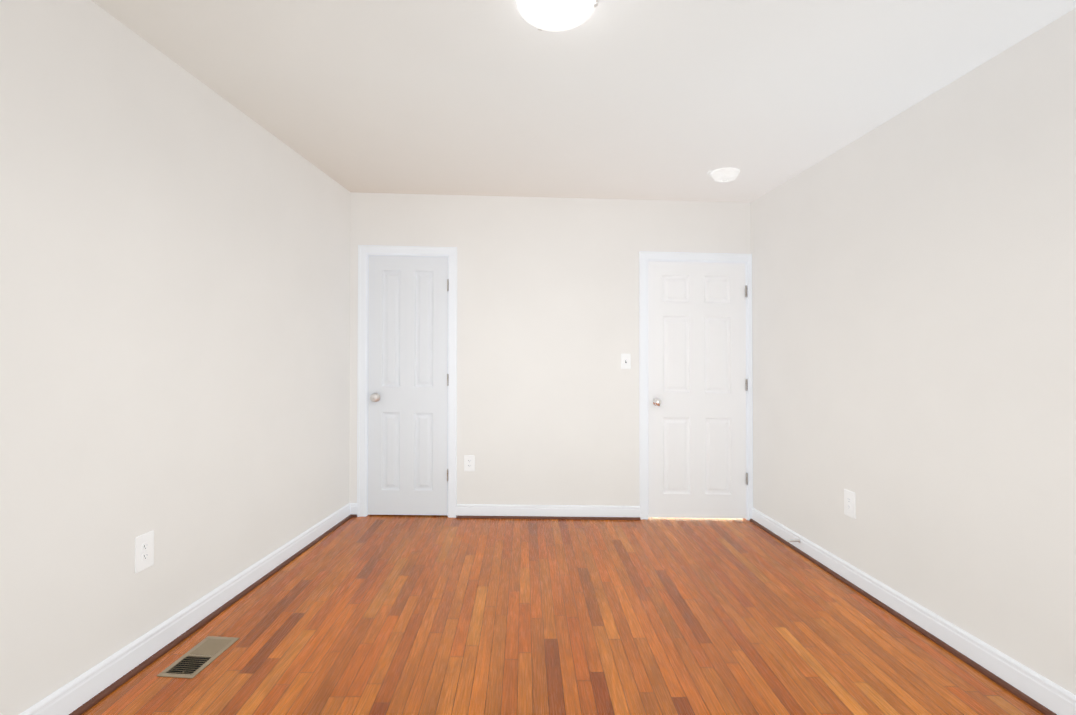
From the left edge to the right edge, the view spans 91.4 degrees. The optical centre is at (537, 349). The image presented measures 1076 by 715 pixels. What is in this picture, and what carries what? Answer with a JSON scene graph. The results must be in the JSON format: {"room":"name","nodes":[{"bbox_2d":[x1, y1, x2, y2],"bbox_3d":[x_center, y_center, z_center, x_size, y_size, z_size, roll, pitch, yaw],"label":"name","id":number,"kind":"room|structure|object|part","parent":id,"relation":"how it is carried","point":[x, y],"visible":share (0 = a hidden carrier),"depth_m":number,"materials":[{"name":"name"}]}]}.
{"room":"empty bedroom","nodes":[
{"label":"empty bedroom","id":0,"kind":"room"},
{"bbox_2d":[0,0,350,714],"bbox_3d":[-1.694,-0.005,1.266,0.120,2.512,5.845,0,-1,4],"label":"wall","id":1,"kind":"structure","parent":0,"point":[174,306],"depth_m":2.09,"materials":[{"name":"paint"}]},
{"bbox_2d":[135,531,153,572],"bbox_3d":[-1.575,0.808,2.104,0.008,0.140,0.088,0,-1,4],"label":"electrical outlet","id":2,"kind":"object","parent":1,"relation":"attached to","point":[144,551],"visible":1,"depth_m":2.10,"materials":[{"name":"white plastic"}]},
{"bbox_2d":[19,503,351,714],"bbox_3d":[-1.618,1.175,1.254,0.031,0.152,5.593,0,-1,4],"label":"baseboard","id":3,"kind":"structure","parent":1,"relation":"attached to","point":[87,690],"depth_m":2.21,"materials":[{"name":"paint"}]},
{"bbox_2d":[349,192,750,505],"bbox_3d":[0.113,0.060,4.157,3.735,2.567,0.120,0,-1,-1],"label":"wall","id":4,"kind":"structure","parent":0,"point":[548,400],"depth_m":4.10,"materials":[{"name":"paint"}]},
{"bbox_2d":[350,503,356,516],"bbox_3d":[-1.419,1.231,4.030,0.065,0.101,0.031,0,-1,-1],"label":"baseboard","id":5,"kind":"structure","parent":4,"relation":"attached to","point":[353,509],"depth_m":4.03,"materials":[{"name":"paint"}]},
{"bbox_2d":[357,245,456,517],"bbox_3d":[-1.009,0.246,4.118,0.758,2.102,0.140,0,-1,-1],"label":"door frame","id":6,"kind":"structure","parent":4,"relation":"attached to","point":[365,250],"depth_m":4.06,"materials":[{"name":"paint"}]},
{"bbox_2d":[367,255,448,514],"bbox_3d":[-1.004,0.274,4.053,0.624,2.016,0.102,0,-1,-1],"label":"closet door","id":7,"kind":"structure","parent":4,"relation":"in","point":[407,445],"depth_m":4.07,"materials":[{"name":"paint"}]},
{"bbox_3d":[-1.251,0.369,4.029,0.066,0.066,0.064,0,-1,-1],"label":"knob","id":8,"kind":"part","parent":7,"relation":"part of","materials":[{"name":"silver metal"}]},
{"bbox_2d":[464,455,474,470],"bbox_3d":[-0.530,0.881,4.068,0.080,0.123,0.008,0,-1,-1],"label":"electrical outlet","id":9,"kind":"object","parent":4,"relation":"attached to","point":[469,462],"visible":1,"depth_m":4.07,"materials":[{"name":"white plastic"}]},
{"bbox_2d":[456,504,640,519],"bbox_3d":[0.083,1.259,4.068,1.424,0.126,0.031,0,-1,-1],"label":"baseboard","id":10,"kind":"structure","parent":4,"relation":"attached to","point":[488,511],"depth_m":4.07,"materials":[{"name":"paint"}]},
{"bbox_2d":[621,354,629,368],"bbox_3d":[0.686,0.092,4.102,0.074,0.119,0.019,0,-1,-1],"label":"light switch","id":11,"kind":"object","parent":4,"relation":"attached to","point":[625,361],"visible":1,"depth_m":4.11,"materials":[{"name":"white plastic"}]},
{"bbox_2d":[639,251,752,519],"bbox_3d":[1.236,0.286,4.174,0.886,2.105,0.140,0,-1,-1],"label":"door frame","id":12,"kind":"structure","parent":4,"relation":"attached to","point":[644,257],"depth_m":4.11,"materials":[{"name":"paint"}]},
{"bbox_2d":[648,261,747,517],"bbox_3d":[1.256,0.315,4.107,0.781,2.020,0.106,0,-1,-1],"label":"hall door","id":13,"kind":"structure","parent":4,"relation":"in","point":[697,385],"depth_m":4.13,"materials":[{"name":"paint"}]},
{"bbox_3d":[0.930,0.409,4.081,0.064,0.064,0.070,0,-1,-1],"label":"knob","id":14,"kind":"part","parent":13,"relation":"part of","materials":[{"name":"silver metal"}]},
{"bbox_2d":[82,515,1043,714],"bbox_3d":[0.043,1.311,1.736,5.200,0.154,6.690,0,-1,-1],"label":"floor","id":15,"kind":"structure","parent":0,"point":[406,615],"depth_m":2.37,"materials":[{"name":"brown wood"}]},
{"bbox_2d":[157,636,239,678],"bbox_3d":[-1.386,1.258,2.159,0.145,0.011,0.288,0,-1,4],"label":"floor vent","id":16,"kind":"object","parent":15,"relation":"in","point":[193,662],"visible":1,"depth_m":2.14,"materials":[{"name":"beige metal"}]},
{"bbox_2d":[91,0,1075,202],"bbox_3d":[0.043,-1.249,1.764,5.200,0.154,6.690,0,-1,-1],"label":"ceiling","id":17,"kind":"structure","parent":0,"point":[674,100],"depth_m":2.35,"materials":[{"name":"paint"}]},
{"bbox_2d":[516,0,597,31],"bbox_3d":[0.066,-1.190,1.839,0.286,0.058,0.280,0,-1,-1],"label":"ceiling light","id":18,"kind":"object","parent":17,"relation":"attached to","point":[555,15],"visible":1,"depth_m":1.83,"materials":[{"name":"glass"}]},
{"bbox_2d":[707,167,739,182],"bbox_3d":[1.233,-1.152,3.489,0.204,0.055,0.185,0,-1,-1],"label":"smoke detector","id":19,"kind":"object","parent":17,"relation":"attached to","point":[723,175],"visible":1,"depth_m":3.44,"materials":[{"name":"white plastic"}]},
{"bbox_2d":[751,8,1075,694],"bbox_3d":[1.958,0.061,1.358,0.423,2.508,5.810,0,-1,-1],"label":"wall","id":20,"kind":"structure","parent":0,"point":[914,328],"depth_m":2.35,"materials":[{"name":"paint"}]},
{"bbox_2d":[787,539,799,542],"bbox_3d":[1.679,1.258,3.455,0.079,0.025,0.025,0,-1,-4],"label":"door stop","id":21,"kind":"object","parent":20,"relation":"attached to","point":[788,540],"visible":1,"depth_m":3.45,"materials":[{"name":"silver metal"}]},
{"bbox_2d":[844,489,854,518],"bbox_3d":[1.767,0.875,2.980,0.008,0.145,0.088,0,-1,-4],"label":"electrical outlet","id":22,"kind":"object","parent":20,"relation":"attached to","point":[849,503],"visible":1,"depth_m":2.98,"materials":[{"name":"white plastic"}]},
{"bbox_2d":[749,508,1075,714],"bbox_3d":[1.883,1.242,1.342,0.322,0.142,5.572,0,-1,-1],"label":"baseboard","id":23,"kind":"structure","parent":20,"relation":"attached to","point":[1038,692],"depth_m":2.34,"materials":[{"name":"paint"}]}
]}

